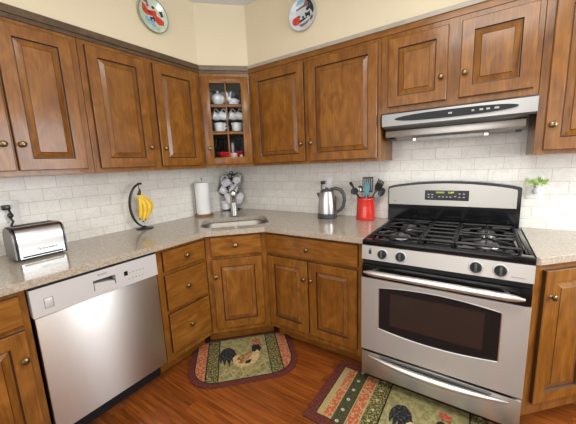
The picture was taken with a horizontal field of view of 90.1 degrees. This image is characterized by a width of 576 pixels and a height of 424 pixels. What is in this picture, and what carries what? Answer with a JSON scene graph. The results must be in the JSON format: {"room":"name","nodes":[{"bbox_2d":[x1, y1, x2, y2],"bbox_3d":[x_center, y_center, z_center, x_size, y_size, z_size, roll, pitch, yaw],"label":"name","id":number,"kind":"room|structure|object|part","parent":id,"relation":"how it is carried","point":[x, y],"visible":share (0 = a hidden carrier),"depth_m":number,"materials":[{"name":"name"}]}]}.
{"room":"kitchen","nodes":[
{"label":"kitchen","id":0,"kind":"room"},
{"bbox_2d":[189,0,255,5],"bbox_3d":[-0.170,-1.303,0.042,4.300,0.060,4.500,4,11,34],"label":"ceiling","id":1,"kind":"structure","parent":0,"point":[226,2],"depth_m":2.23,"materials":[{"name":"white paint"}]},
{"bbox_2d":[0,0,468,65],"bbox_3d":[-0.159,-1.050,0.084,4.000,0.454,4.200,4,11,34],"label":"wall","id":2,"kind":"structure","parent":0,"point":[257,31],"depth_m":2.04,"materials":[{"name":"beige paint"}]},
{"bbox_2d":[138,0,168,33],"bbox_3d":[-0.914,-1.332,1.952,0.025,0.218,0.218,4,11,34],"label":"decorative plate","id":3,"kind":"object","parent":2,"relation":"attached to","point":[152,13],"visible":1,"depth_m":1.96,"materials":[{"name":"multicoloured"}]},
{"bbox_2d":[289,0,315,30],"bbox_3d":[0.101,-1.386,2.017,0.218,0.218,0.025,4,11,34],"label":"decorative plate","id":4,"kind":"object","parent":2,"relation":"attached to","point":[302,12],"visible":1,"depth_m":2.02,"materials":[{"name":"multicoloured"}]},
{"bbox_2d":[88,326,575,423],"bbox_3d":[-0.059,1.339,0.484,4.300,0.060,4.500,4,11,34],"label":"floor","id":5,"kind":"structure","parent":0,"point":[169,398],"depth_m":1.71,"materials":[{"name":"brown wood"}]},
{"bbox_2d":[0,290,50,423],"bbox_3d":[-1.555,0.803,1.201,0.658,0.883,0.683,4,11,34],"label":"base cabinet","id":6,"kind":"object","parent":5,"relation":"on","point":[23,400],"visible":0.98,"depth_m":1.24,"materials":[{"name":"brown wood"}]},
{"bbox_3d":[-1.325,0.475,0.984,0.020,0.133,0.628,4,11,34],"label":"drawer","id":7,"kind":"part","parent":6,"relation":"part of","materials":[{"name":"brown wood"}]},
{"bbox_3d":[-1.222,0.808,1.174,0.020,0.545,0.308,4,11,34],"label":"door","id":8,"kind":"part","parent":6,"relation":"part of","materials":[{"name":"brown wood"}]},
{"bbox_3d":[-1.135,0.645,1.244,0.026,0.031,0.031,4,11,34],"label":"knob","id":9,"kind":"part","parent":6,"relation":"part of","materials":[{"name":"gold metal"}]},
{"bbox_2d":[24,252,166,423],"bbox_3d":[-1.198,0.701,1.728,0.618,0.878,0.593,4,11,34],"label":"dishwasher","id":10,"kind":"object","parent":5,"relation":"on","point":[98,334],"visible":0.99,"depth_m":1.50,"materials":[{"name":"silver metal"}]},
{"bbox_3d":[-0.982,0.361,1.514,0.059,0.130,0.591,4,11,34],"label":"control panel","id":11,"kind":"part","parent":10,"relation":"part of","materials":[{"name":"silver metal"}]},
{"bbox_3d":[-0.970,0.375,1.514,0.034,0.040,0.100,4,11,34],"label":"handle","id":12,"kind":"part","parent":10,"relation":"part of","materials":[{"name":"silver metal"}]},
{"bbox_3d":[-1.032,1.096,1.695,0.015,0.096,0.588,4,11,34],"label":"toe panel","id":13,"kind":"part","parent":10,"relation":"part of","materials":[{"name":"black"}]},
{"bbox_2d":[155,238,212,373],"bbox_3d":[-0.923,0.621,2.131,0.658,0.883,0.378,4,11,34],"label":"base cabinet","id":14,"kind":"object","parent":5,"relation":"on","point":[182,280],"visible":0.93,"depth_m":1.93,"materials":[{"name":"brown wood"}]},
{"bbox_3d":[-0.689,0.288,1.920,0.020,0.129,0.322,4,11,34],"label":"drawer","id":15,"kind":"part","parent":14,"relation":"part of","materials":[{"name":"brown wood"}]},
{"bbox_3d":[-0.680,0.495,1.955,0.020,0.235,0.322,4,11,34],"label":"drawer","id":16,"kind":"part","parent":14,"relation":"part of","materials":[{"name":"brown wood"}]},
{"bbox_3d":[-0.669,0.769,2.001,0.020,0.271,0.322,4,11,34],"label":"drawer","id":17,"kind":"part","parent":14,"relation":"part of","materials":[{"name":"brown wood"}]},
{"bbox_2d":[204,232,273,339],"bbox_3d":[-0.448,0.524,2.589,0.924,0.883,0.924,4,11,34],"label":"base cabinet","id":18,"kind":"object","parent":5,"relation":"on","point":[237,264],"visible":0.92,"depth_m":2.15,"materials":[{"name":"brown wood"}]},
{"bbox_2d":[0,208,389,296],"bbox_3d":[-0.616,0.226,1.623,1.683,0.035,2.599,4,11,34],"label":"countertop","id":19,"kind":"structure","parent":18,"relation":"on","point":[87,254],"depth_m":1.86,"materials":[{"name":"stone"}]},
{"bbox_2d":[2,220,67,261],"bbox_3d":[-1.400,0.151,1.610,0.176,0.181,0.244,4,11,32],"label":"toaster","id":20,"kind":"object","parent":19,"relation":"on","point":[22,242],"visible":1,"depth_m":1.54,"materials":[{"name":"silver metal"}]},
{"bbox_2d":[128,183,153,229],"bbox_3d":[-1.122,-0.044,2.181,0.124,0.354,0.159,4,11,34],"label":"stand","id":21,"kind":"object","parent":19,"relation":"on","point":[145,227],"visible":1,"depth_m":2.15,"materials":[{"name":"black metal"}]},
{"bbox_2d":[137,190,152,221],"bbox_3d":[-1.084,-0.049,2.184,0.079,0.242,0.117,4,11,34],"label":"banana bunch","id":22,"kind":"object","parent":21,"relation":"hanging from","point":[145,205],"visible":1,"depth_m":2.15,"materials":[{"name":"yellow food"}]},
{"bbox_2d":[193,178,213,216],"bbox_3d":[-0.795,-0.139,2.681,0.172,0.348,0.172,4,11,34],"label":"paper towel holder","id":23,"kind":"object","parent":19,"relation":"on","point":[211,213],"visible":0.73,"depth_m":2.66,"materials":[{"name":"brown wood"}]},
{"bbox_2d":[194,182,210,214],"bbox_3d":[-0.795,-0.129,2.682,0.127,0.291,0.127,4,11,34],"label":"paper towel roll","id":24,"kind":"object","parent":23,"relation":"on","point":[202,195],"visible":0.99,"depth_m":2.63,"materials":[{"name":"white paper"}]},
{"bbox_2d":[220,200,229,209],"bbox_3d":[-0.651,-0.075,2.982,0.081,0.093,0.104,-10,12,-38],"label":"mug","id":25,"kind":"object","parent":19,"relation":"on","point":[225,206],"visible":0.91,"depth_m":2.94,"materials":[{"name":"white ceramic"}]},
{"bbox_2d":[219,171,240,210],"bbox_3d":[-0.588,-0.218,2.949,0.189,0.400,0.150,-11,13,-42],"label":"mug tree","id":26,"kind":"object","parent":19,"relation":"on","point":[231,174],"visible":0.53,"depth_m":2.93,"materials":[{"name":"black metal"}]},
{"bbox_2d":[218,185,228,194],"bbox_3d":[-0.662,-0.227,2.955,0.118,0.122,0.081,-6,10,-20],"label":"mug","id":27,"kind":"object","parent":26,"relation":"hanging from","point":[223,190],"visible":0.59,"depth_m":2.92,"materials":[{"name":"white ceramic"}]},
{"bbox_2d":[221,175,232,186],"bbox_3d":[-0.623,-0.311,2.927,0.116,0.124,0.080,-2,10,5],"label":"mug","id":28,"kind":"object","parent":26,"relation":"hanging from","point":[226,182],"visible":0.98,"depth_m":2.90,"materials":[{"name":"white ceramic"}]},
{"bbox_2d":[224,193,229,203],"bbox_3d":[-0.584,-0.144,2.929,0.110,0.111,0.116,-8,11,-31],"label":"mug","id":29,"kind":"object","parent":26,"relation":"hanging from","point":[226,196],"visible":0.44,"depth_m":2.89,"materials":[{"name":"white ceramic"}]},
{"bbox_2d":[229,183,237,191],"bbox_3d":[-0.549,-0.228,2.909,0.081,0.126,0.116,-1,10,5],"label":"mug","id":30,"kind":"object","parent":26,"relation":"hanging from","point":[232,186],"visible":0.54,"depth_m":2.88,"materials":[{"name":"white ceramic"}]},
{"bbox_2d":[230,173,240,183],"bbox_3d":[-0.532,-0.340,2.924,0.109,0.106,0.114,-3,9,-1],"label":"mug","id":31,"kind":"object","parent":26,"relation":"hanging from","point":[236,179],"visible":0.93,"depth_m":2.89,"materials":[{"name":"white ceramic"}]},
{"bbox_2d":[236,192,243,203],"bbox_3d":[-0.517,-0.143,2.957,0.112,0.111,0.117,-1,10,5],"label":"mug","id":32,"kind":"object","parent":26,"relation":"hanging from","point":[240,196],"visible":0.62,"depth_m":2.93,"materials":[{"name":"white ceramic"}]},
{"bbox_2d":[203,220,266,243],"bbox_3d":[-0.430,0.186,2.381,0.560,0.149,0.420,-4,10,-11],"label":"sink","id":33,"kind":"object","parent":19,"relation":"in","point":[245,222],"visible":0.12,"depth_m":2.55,"materials":[{"name":"silver metal"}]},
{"bbox_2d":[229,182,240,216],"bbox_3d":[-0.453,-0.102,2.500,0.117,0.306,0.221,-4,10,-11],"label":"faucet","id":34,"kind":"object","parent":19,"relation":"on","point":[233,199],"visible":1,"depth_m":2.55,"materials":[{"name":"grey metal"}]},
{"bbox_2d":[317,187,345,218],"bbox_3d":[0.337,-0.077,2.315,0.159,0.254,0.216,-11,13,-41],"label":"electric kettle","id":35,"kind":"object","parent":19,"relation":"on","point":[327,209],"visible":1,"depth_m":2.28,"materials":[{"name":"grey metal"}]},
{"bbox_3d":[0.313,-0.182,2.318,0.107,0.030,0.107,1,10,20],"label":"lid","id":36,"kind":"part","parent":35,"relation":"part of","materials":[{"name":"grey plastic"}]},
{"bbox_3d":[0.402,-0.098,2.302,0.126,0.214,0.030,1,10,20],"label":"handle","id":37,"kind":"part","parent":35,"relation":"part of","materials":[{"name":"grey plastic"}]},
{"bbox_2d":[356,197,374,220],"bbox_3d":[0.599,-0.028,2.220,0.146,0.168,0.146,4,11,34],"label":"utensil crock","id":38,"kind":"object","parent":19,"relation":"on","point":[365,211],"visible":0.94,"depth_m":2.16,"materials":[{"name":"red ceramic"}]},
{"bbox_2d":[349,182,359,197],"bbox_3d":[0.556,-0.095,2.210,0.175,0.275,0.016,4,11,34],"label":"tongs","id":39,"kind":"object","parent":38,"relation":"in","point":[350,183],"visible":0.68,"depth_m":2.22,"materials":[{"name":"black"}]},
{"bbox_2d":[358,185,363,198],"bbox_3d":[0.593,-0.090,2.258,0.090,0.242,0.022,5,12,36],"label":"spoon","id":40,"kind":"object","parent":38,"relation":"in","point":[359,186],"visible":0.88,"depth_m":2.26,"materials":[{"name":"grey metal"}]},
{"bbox_2d":[364,183,369,198],"bbox_3d":[0.601,-0.091,2.196,0.050,0.262,0.020,1,10,18],"label":"spatula","id":41,"kind":"object","parent":38,"relation":"in","point":[367,185],"visible":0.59,"depth_m":2.18,"materials":[{"name":"teal plastic"}]},
{"bbox_2d":[362,177,372,198],"bbox_3d":[0.612,-0.118,2.228,0.084,0.304,0.047,4,11,33],"label":"slotted turner","id":42,"kind":"object","parent":38,"relation":"in","point":[364,178],"visible":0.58,"depth_m":2.22,"materials":[{"name":"grey plastic"}]},
{"bbox_2d":[371,178,383,197],"bbox_3d":[0.635,-0.104,2.164,0.184,0.299,0.024,6,12,40],"label":"spatula","id":43,"kind":"object","parent":38,"relation":"in","point":[379,185],"visible":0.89,"depth_m":2.12,"materials":[{"name":"grey plastic"}]},
{"bbox_2d":[375,188,384,201],"bbox_3d":[0.660,-0.073,2.200,0.167,0.225,0.024,4,12,35],"label":"serving spoon","id":44,"kind":"object","parent":38,"relation":"in","point":[381,191],"visible":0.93,"depth_m":2.16,"materials":[{"name":"black plastic"}]},
{"bbox_3d":[-0.378,0.242,2.103,0.364,0.141,0.020,-4,10,-11],"label":"drawer","id":45,"kind":"part","parent":18,"relation":"part of","materials":[{"name":"brown wood"}]},
{"bbox_3d":[-0.363,0.602,2.164,0.364,0.541,0.020,-4,10,-11],"label":"door","id":46,"kind":"part","parent":18,"relation":"part of","materials":[{"name":"brown wood"}]},
{"bbox_2d":[188,329,296,389],"bbox_3d":[-0.319,1.044,2.088,0.750,0.013,0.532,-4,10,-11],"label":"rug","id":47,"kind":"object","parent":5,"relation":"on","point":[243,359],"visible":1,"depth_m":2.04,"materials":[{"name":"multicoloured fabric"}]},
{"bbox_2d":[266,232,362,361],"bbox_3d":[0.326,0.551,2.236,0.751,0.883,0.658,4,11,34],"label":"base cabinet","id":48,"kind":"object","parent":5,"relation":"on","point":[315,283],"visible":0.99,"depth_m":1.96,"materials":[{"name":"brown wood"}]},
{"bbox_3d":[0.003,0.595,2.106,0.340,0.537,0.020,4,11,34],"label":"door","id":49,"kind":"part","parent":48,"relation":"part of","materials":[{"name":"brown wood"}]},
{"bbox_3d":[0.137,0.249,1.948,0.698,0.142,0.020,4,11,34],"label":"drawer","id":50,"kind":"part","parent":48,"relation":"part of","materials":[{"name":"brown wood"}]},
{"bbox_3d":[0.295,0.615,1.912,0.346,0.537,0.020,4,11,34],"label":"door","id":51,"kind":"part","parent":48,"relation":"part of","materials":[{"name":"brown wood"}]},
{"bbox_2d":[303,360,500,423],"bbox_3d":[0.692,1.104,1.480,1.120,0.013,0.524,4,11,34],"label":"rug","id":52,"kind":"object","parent":5,"relation":"on","point":[350,395],"visible":0.99,"depth_m":1.62,"materials":[{"name":"multicoloured fabric"}]},
{"bbox_2d":[361,180,536,423],"bbox_3d":[0.914,0.443,1.738,0.784,1.210,0.762,4,11,34],"label":"gas range","id":53,"kind":"object","parent":5,"relation":"on","point":[446,309],"visible":1,"depth_m":1.51,"materials":[{"name":"silver metal"}]},
{"bbox_3d":[0.515,0.237,1.582,0.062,0.062,0.035,4,11,34],"label":"knob","id":54,"kind":"part","parent":53,"relation":"part of","materials":[{"name":"black plastic"}]},
{"bbox_3d":[0.668,0.137,1.720,0.122,0.024,0.122,4,11,34],"label":"burner","id":55,"kind":"part","parent":53,"relation":"part of","materials":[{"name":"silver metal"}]},
{"bbox_3d":[0.594,0.243,1.529,0.062,0.062,0.035,4,11,34],"label":"knob","id":56,"kind":"part","parent":53,"relation":"part of","materials":[{"name":"black plastic"}]},
{"bbox_3d":[0.818,0.094,1.940,0.108,0.024,0.108,4,11,34],"label":"burner","id":57,"kind":"part","parent":53,"relation":"part of","materials":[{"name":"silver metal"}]},
{"bbox_3d":[0.752,0.561,1.494,0.435,0.195,0.001,4,11,34],"label":"glass","id":58,"kind":"part","parent":53,"relation":"part of","materials":[{"name":"black glass"}]},
{"bbox_3d":[0.753,0.897,1.534,0.673,0.038,0.042,4,11,34],"label":"drawer handle","id":59,"kind":"part","parent":53,"relation":"part of","materials":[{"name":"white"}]},
{"bbox_3d":[0.751,0.568,1.490,0.565,0.301,0.006,4,11,34],"label":"window trim","id":60,"kind":"part","parent":53,"relation":"part of","materials":[{"name":"black"}]},
{"bbox_3d":[0.781,0.931,1.574,0.762,0.152,0.042,4,11,34],"label":"drawer","id":61,"kind":"part","parent":53,"relation":"part of","materials":[{"name":"silver metal"}]},
{"bbox_3d":[0.723,0.352,1.429,0.707,0.037,0.075,4,11,34],"label":"handle","id":62,"kind":"part","parent":53,"relation":"part of","materials":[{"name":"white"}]},
{"bbox_3d":[0.766,0.616,1.519,0.762,0.453,0.047,4,11,34],"label":"oven door","id":63,"kind":"part","parent":53,"relation":"part of","materials":[{"name":"silver metal"}]},
{"bbox_3d":[0.757,0.353,1.477,0.760,0.077,0.043,4,11,34],"label":"door","id":64,"kind":"part","parent":53,"relation":"part of","materials":[{"name":"silver metal"}]},
{"bbox_3d":[0.753,0.247,1.461,0.764,0.080,0.040,4,11,34],"label":"control panel","id":65,"kind":"part","parent":53,"relation":"part of","materials":[{"name":"silver metal"}]},
{"bbox_2d":[362,222,536,264],"bbox_3d":[0.915,0.145,1.693,0.768,0.028,0.606,4,11,34],"label":"cooktop","id":66,"kind":"object","parent":53,"relation":"in","point":[449,250],"depth_m":1.53,"materials":[{"name":"black metal"}]},
{"bbox_3d":[1.055,-0.115,1.915,0.742,0.150,0.005,4,11,34],"label":"backguard panel","id":67,"kind":"part","parent":53,"relation":"part of","materials":[{"name":"silver metal"}]},
{"bbox_3d":[0.875,0.262,1.342,0.062,0.062,0.035,4,11,34],"label":"knob","id":68,"kind":"part","parent":53,"relation":"part of","materials":[{"name":"black plastic"}]},
{"bbox_3d":[1.173,0.119,1.704,0.108,0.024,0.108,4,11,34],"label":"burner","id":69,"kind":"part","parent":53,"relation":"part of","materials":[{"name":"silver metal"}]},
{"bbox_3d":[1.023,0.162,1.484,0.122,0.024,0.122,4,11,34],"label":"burner","id":70,"kind":"part","parent":53,"relation":"part of","materials":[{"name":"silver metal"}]},
{"bbox_3d":[0.954,0.268,1.290,0.062,0.062,0.035,4,11,34],"label":"knob","id":71,"kind":"part","parent":53,"relation":"part of","materials":[{"name":"black plastic"}]},
{"bbox_2d":[520,261,575,415],"bbox_3d":[1.441,0.623,1.523,0.355,0.883,0.615,4,12,35],"label":"base cabinet","id":72,"kind":"object","parent":5,"relation":"on","point":[550,370],"visible":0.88,"depth_m":1.37,"materials":[{"name":"brown wood"}]},
{"bbox_2d":[521,227,575,265],"bbox_3d":[1.430,0.175,1.417,0.390,0.035,0.649,4,11,34],"label":"countertop","id":73,"kind":"structure","parent":72,"relation":"on","point":[548,246],"depth_m":1.42,"materials":[{"name":"stone"}]},
{"bbox_3d":[1.208,0.390,1.306,0.031,0.031,0.026,-4,10,-11],"label":"knob","id":74,"kind":"part","parent":72,"relation":"part of","materials":[{"name":"gold metal"}]},
{"bbox_3d":[-1.841,-0.103,1.418,0.139,2.622,4.211,4,11,34],"label":"wall","id":75,"kind":"structure","parent":0,"visible":0},
{"bbox_2d":[0,16,94,176],"bbox_3d":[-1.474,-0.555,1.452,0.358,0.748,0.697,4,11,34],"label":"upper cabinet","id":76,"kind":"object","parent":75,"relation":"attached to","point":[44,130],"visible":1,"depth_m":1.48,"materials":[{"name":"brown wood"}]},
{"bbox_3d":[-1.349,-0.324,1.365,0.026,0.031,0.031,4,11,34],"label":"knob","id":77,"kind":"part","parent":76,"relation":"part of","materials":[{"name":"gold metal"}]},
{"bbox_3d":[-1.446,-0.522,1.242,0.020,0.697,0.315,4,11,34],"label":"door","id":78,"kind":"part","parent":76,"relation":"part of","materials":[{"name":"brown wood"}]},
{"bbox_3d":[-1.309,-0.335,1.423,0.026,0.031,0.031,4,11,34],"label":"knob","id":79,"kind":"part","parent":76,"relation":"part of","materials":[{"name":"gold metal"}]},
{"bbox_2d":[0,167,230,255],"bbox_3d":[-1.772,0.117,1.408,0.011,0.615,4.200,4,11,34],"label":"wall tiles","id":80,"kind":"structure","parent":75,"relation":"attached to","point":[87,205],"depth_m":2.06,"materials":[{"name":"tile"}]},
{"bbox_2d":[0,200,20,223],"bbox_3d":[-1.596,-0.003,1.642,0.009,0.125,0.095,4,11,34],"label":"wall outlet","id":81,"kind":"object","parent":80,"relation":"attached to","point":[13,204],"visible":0.7,"depth_m":1.65,"materials":[{"name":"white plastic"}]},
{"bbox_2d":[0,205,13,225],"bbox_3d":[-1.579,0.036,1.627,0.042,0.151,0.042,4,11,34],"label":"plug","id":82,"kind":"object","parent":81,"relation":"attached to","point":[10,215],"visible":0.98,"depth_m":1.62,"materials":[{"name":"black plastic"}]},
{"bbox_3d":[-1.571,0.047,1.626,0.036,0.129,0.018,-9,12,-36],"label":"cord","id":83,"kind":"part","parent":82,"relation":"part of","materials":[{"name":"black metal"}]},
{"bbox_2d":[75,38,206,172],"bbox_3d":[-1.044,-0.679,2.085,0.358,0.748,0.850,4,11,34],"label":"upper cabinet","id":84,"kind":"object","parent":75,"relation":"attached to","point":[143,114],"visible":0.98,"depth_m":1.90,"materials":[{"name":"brown wood"}]},
{"bbox_2d":[0,2,198,72],"bbox_3d":[-1.726,-0.851,0.839,0.064,0.056,3.631,4,11,34],"label":"trim","id":85,"kind":"structure","parent":84,"relation":"attached to","point":[7,11],"depth_m":1.64,"materials":[{"name":"brown wood"}]},
{"bbox_3d":[-1.047,-0.637,1.829,0.020,0.697,0.347,4,11,34],"label":"door","id":86,"kind":"part","parent":84,"relation":"part of","materials":[{"name":"brown wood"}]},
{"bbox_3d":[-0.818,-0.703,2.165,0.020,0.697,0.355,4,11,34],"label":"door","id":87,"kind":"part","parent":84,"relation":"part of","materials":[{"name":"brown wood"}]},
{"bbox_3d":[1.095,-0.331,2.043,4.300,2.622,0.139,4,11,34],"label":"wall","id":88,"kind":"structure","parent":0,"visible":0},
{"bbox_2d":[199,73,253,167],"bbox_3d":[-0.549,-0.786,2.601,0.592,0.748,0.599,4,11,34],"label":"upper cabinet","id":89,"kind":"object","parent":88,"relation":"attached to","point":[238,84],"visible":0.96,"depth_m":2.41,"materials":[{"name":"brown wood"}]},
{"bbox_3d":[-0.791,-0.827,2.761,0.009,0.663,0.574,4,11,34],"label":"panel","id":90,"kind":"part","parent":89,"relation":"part of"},
{"bbox_2d":[211,109,219,120],"bbox_3d":[-0.620,-0.835,2.466,0.082,0.097,0.074,-7,11,-28],"label":"teacup","id":91,"kind":"object","parent":89,"relation":"hanging from","point":[214,115],"visible":0.8,"depth_m":2.45,"materials":[{"name":"white ceramic"}]},
{"bbox_2d":[210,91,224,103],"bbox_3d":[-0.596,-0.966,2.440,0.120,0.120,0.125,4,12,35],"label":"tureen","id":92,"kind":"object","parent":89,"relation":"on","point":[216,98],"visible":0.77,"depth_m":2.40,"materials":[{"name":"white ceramic"}]},
{"bbox_2d":[213,122,228,130],"bbox_3d":[-0.584,-0.725,2.470,0.116,0.070,0.116,-11,13,-42],"label":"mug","id":93,"kind":"object","parent":89,"relation":"on","point":[219,126],"visible":0.89,"depth_m":2.43,"materials":[{"name":"white ceramic"}]},
{"bbox_2d":[218,109,225,119],"bbox_3d":[-0.557,-0.839,2.478,0.082,0.097,0.074,-2,10,3],"label":"teacup","id":94,"kind":"object","parent":89,"relation":"hanging from","point":[222,115],"visible":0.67,"depth_m":2.45,"materials":[{"name":"white ceramic"}]},
{"bbox_2d":[198,65,248,74],"bbox_3d":[-0.525,-1.154,2.348,0.437,0.056,0.064,-4,10,-11],"label":"trim","id":95,"kind":"structure","parent":89,"relation":"on","point":[214,69],"depth_m":2.32,"materials":[{"name":"brown wood"}]},
{"bbox_2d":[203,131,243,139],"bbox_3d":[-0.544,-0.704,2.623,0.565,0.022,0.565,4,11,34],"label":"shelf","id":96,"kind":"object","parent":89,"relation":"attached to","point":[222,136],"depth_m":2.65,"materials":[{"name":"brown wood"}]},
{"bbox_3d":[-0.563,-1.147,2.549,0.585,0.018,0.585,4,11,34],"label":"panel","id":97,"kind":"part","parent":89,"relation":"part of","materials":[{"name":"brown wood"}]},
{"bbox_2d":[217,152,232,157],"bbox_3d":[-0.553,-0.495,2.534,0.136,0.061,0.136,-4,10,-11],"label":"bowl","id":98,"kind":"object","parent":89,"relation":"on","point":[220,154],"visible":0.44,"depth_m":2.48,"materials":[{"name":"red ceramic"}]},
{"bbox_2d":[201,104,250,113],"bbox_3d":[-0.553,-0.919,2.587,0.565,0.022,0.565,4,11,34],"label":"shelf","id":99,"kind":"object","parent":89,"relation":"attached to","point":[212,108],"depth_m":2.48,"materials":[{"name":"brown wood"}]},
{"bbox_2d":[219,92,235,103],"bbox_3d":[-0.572,-1.009,2.650,0.190,0.134,0.190,-4,10,-11],"label":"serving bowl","id":100,"kind":"object","parent":89,"relation":"on","point":[233,95],"visible":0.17,"depth_m":2.58,"materials":[{"name":"white"}]},
{"bbox_2d":[228,109,235,119],"bbox_3d":[-0.480,-0.845,2.493,0.082,0.097,0.074,-7,10,-25],"label":"teacup","id":101,"kind":"object","parent":89,"relation":"hanging from","point":[231,116],"visible":0.88,"depth_m":2.48,"materials":[{"name":"white ceramic"}]},
{"bbox_2d":[226,91,239,103],"bbox_3d":[-0.472,-0.971,2.449,0.116,0.119,0.052,-4,10,-11],"label":"rabbit figurine","id":102,"kind":"object","parent":89,"relation":"on","point":[231,100],"visible":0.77,"depth_m":2.43,"materials":[{"name":"white ceramic"}]},
{"bbox_2d":[231,122,242,130],"bbox_3d":[-0.443,-0.735,2.497,0.104,0.070,0.104,-11,13,-43],"label":"mug","id":103,"kind":"object","parent":89,"relation":"on","point":[236,126],"visible":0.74,"depth_m":2.46,"materials":[{"name":"white ceramic"}]},
{"bbox_2d":[235,109,241,119],"bbox_3d":[-0.418,-0.849,2.505,0.082,0.097,0.074,-1,10,6],"label":"teacup","id":104,"kind":"object","parent":89,"relation":"hanging from","point":[238,114],"visible":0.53,"depth_m":2.48,"materials":[{"name":"white ceramic"}]},
{"bbox_2d":[235,151,244,156],"bbox_3d":[-0.430,-0.512,2.592,0.100,0.065,0.100,-4,10,-11],"label":"bowl","id":105,"kind":"object","parent":89,"relation":"on","point":[238,152],"visible":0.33,"depth_m":2.55,"materials":[{"name":"red ceramic"}]},
{"bbox_3d":[-0.390,-0.858,2.841,0.584,0.663,0.009,4,11,34],"label":"panel","id":106,"kind":"part","parent":89,"relation":"part of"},
{"bbox_2d":[249,38,392,165],"bbox_3d":[0.212,-0.758,2.240,1.085,0.748,0.358,4,11,34],"label":"upper cabinet","id":107,"kind":"object","parent":88,"relation":"attached to","point":[326,107],"visible":1,"depth_m":2.05,"materials":[{"name":"brown wood"}]},
{"bbox_3d":[-0.078,-0.749,2.266,0.480,0.705,0.020,4,11,34],"label":"door","id":108,"kind":"part","parent":107,"relation":"part of","materials":[{"name":"brown wood"}]},
{"bbox_3d":[0.363,-0.718,1.972,0.499,0.705,0.020,4,11,34],"label":"door","id":109,"kind":"part","parent":107,"relation":"part of","materials":[{"name":"brown wood"}]},
{"bbox_2d":[247,0,516,73],"bbox_3d":[0.633,-1.103,1.749,2.331,0.056,0.064,4,11,34],"label":"trim","id":110,"kind":"structure","parent":107,"relation":"on","point":[470,6],"depth_m":1.75,"materials":[{"name":"brown wood"}]},
{"bbox_2d":[231,114,575,230],"bbox_3d":[0.582,-0.284,2.309,2.860,0.915,0.011,4,11,34],"label":"wall tiles","id":111,"kind":"structure","parent":88,"relation":"attached to","point":[502,158],"depth_m":1.99,"materials":[{"name":"tile"}]},
{"bbox_2d":[321,178,331,188],"bbox_3d":[0.328,-0.238,2.478,0.100,0.115,0.009,4,11,34],"label":"wall outlet","id":112,"kind":"object","parent":111,"relation":"attached to","point":[328,183],"visible":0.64,"depth_m":2.47,"materials":[{"name":"white plastic"}]},
{"bbox_2d":[526,177,543,198],"bbox_3d":[1.473,-0.144,1.718,0.075,0.130,0.009,4,11,34],"label":"wall outlet","id":113,"kind":"object","parent":111,"relation":"attached to","point":[529,195],"visible":0.54,"depth_m":1.72,"materials":[{"name":"white plastic"}]},
{"bbox_2d":[525,177,548,193],"bbox_3d":[1.456,-0.158,1.690,0.104,0.108,0.047,4,11,34],"label":"potted plant","id":114,"kind":"object","parent":111,"relation":"attached to","point":[536,182],"visible":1,"depth_m":1.68,"materials":[{"name":"green plant"}]},
{"bbox_2d":[382,94,539,141],"bbox_3d":[0.998,-0.534,1.749,0.754,0.172,0.349,4,11,34],"label":"range hood","id":115,"kind":"object","parent":88,"relation":"attached to","point":[504,115],"visible":1,"depth_m":1.62,"materials":[{"name":"silver metal"}]},
{"bbox_2d":[412,132,488,141],"bbox_3d":[0.990,-0.461,1.772,0.405,0.022,0.098,4,11,34],"label":"lamp","id":116,"kind":"object","parent":115,"relation":"on","point":[463,134],"depth_m":1.73,"materials":[{"name":"silver metal"}]},
{"bbox_2d":[381,0,546,114],"bbox_3d":[0.979,-0.847,1.702,0.770,0.458,0.358,4,11,34],"label":"upper cabinet","id":117,"kind":"object","parent":88,"relation":"attached to","point":[492,53],"visible":0.97,"depth_m":1.54,"materials":[{"name":"brown wood"}]},
{"bbox_3d":[0.752,-0.837,1.685,0.321,0.390,0.020,4,11,34],"label":"door","id":118,"kind":"part","parent":117,"relation":"part of","materials":[{"name":"brown wood"}]},
{"bbox_3d":[0.947,-0.750,1.540,0.031,0.031,0.026,4,11,34],"label":"knob","id":119,"kind":"part","parent":117,"relation":"part of","materials":[{"name":"gold metal"}]},
{"bbox_3d":[1.069,-0.815,1.474,0.318,0.390,0.020,4,11,34],"label":"door","id":120,"kind":"part","parent":117,"relation":"part of","materials":[{"name":"brown wood"}]},
{"bbox_2d":[526,0,575,154],"bbox_3d":[1.493,-0.669,1.388,0.450,0.748,0.358,4,11,34],"label":"upper cabinet","id":121,"kind":"object","parent":88,"relation":"attached to","point":[552,130],"visible":0.98,"depth_m":1.37,"materials":[{"name":"brown wood"}]},
{"bbox_3d":[1.273,-0.421,1.383,0.031,0.031,0.026,4,11,34],"label":"knob","id":122,"kind":"part","parent":121,"relation":"part of","materials":[{"name":"gold metal"}]},
{"bbox_3d":[1.416,-0.645,1.272,0.386,0.705,0.020,4,11,34],"label":"door","id":123,"kind":"part","parent":121,"relation":"part of","materials":[{"name":"brown wood"}]}
]}

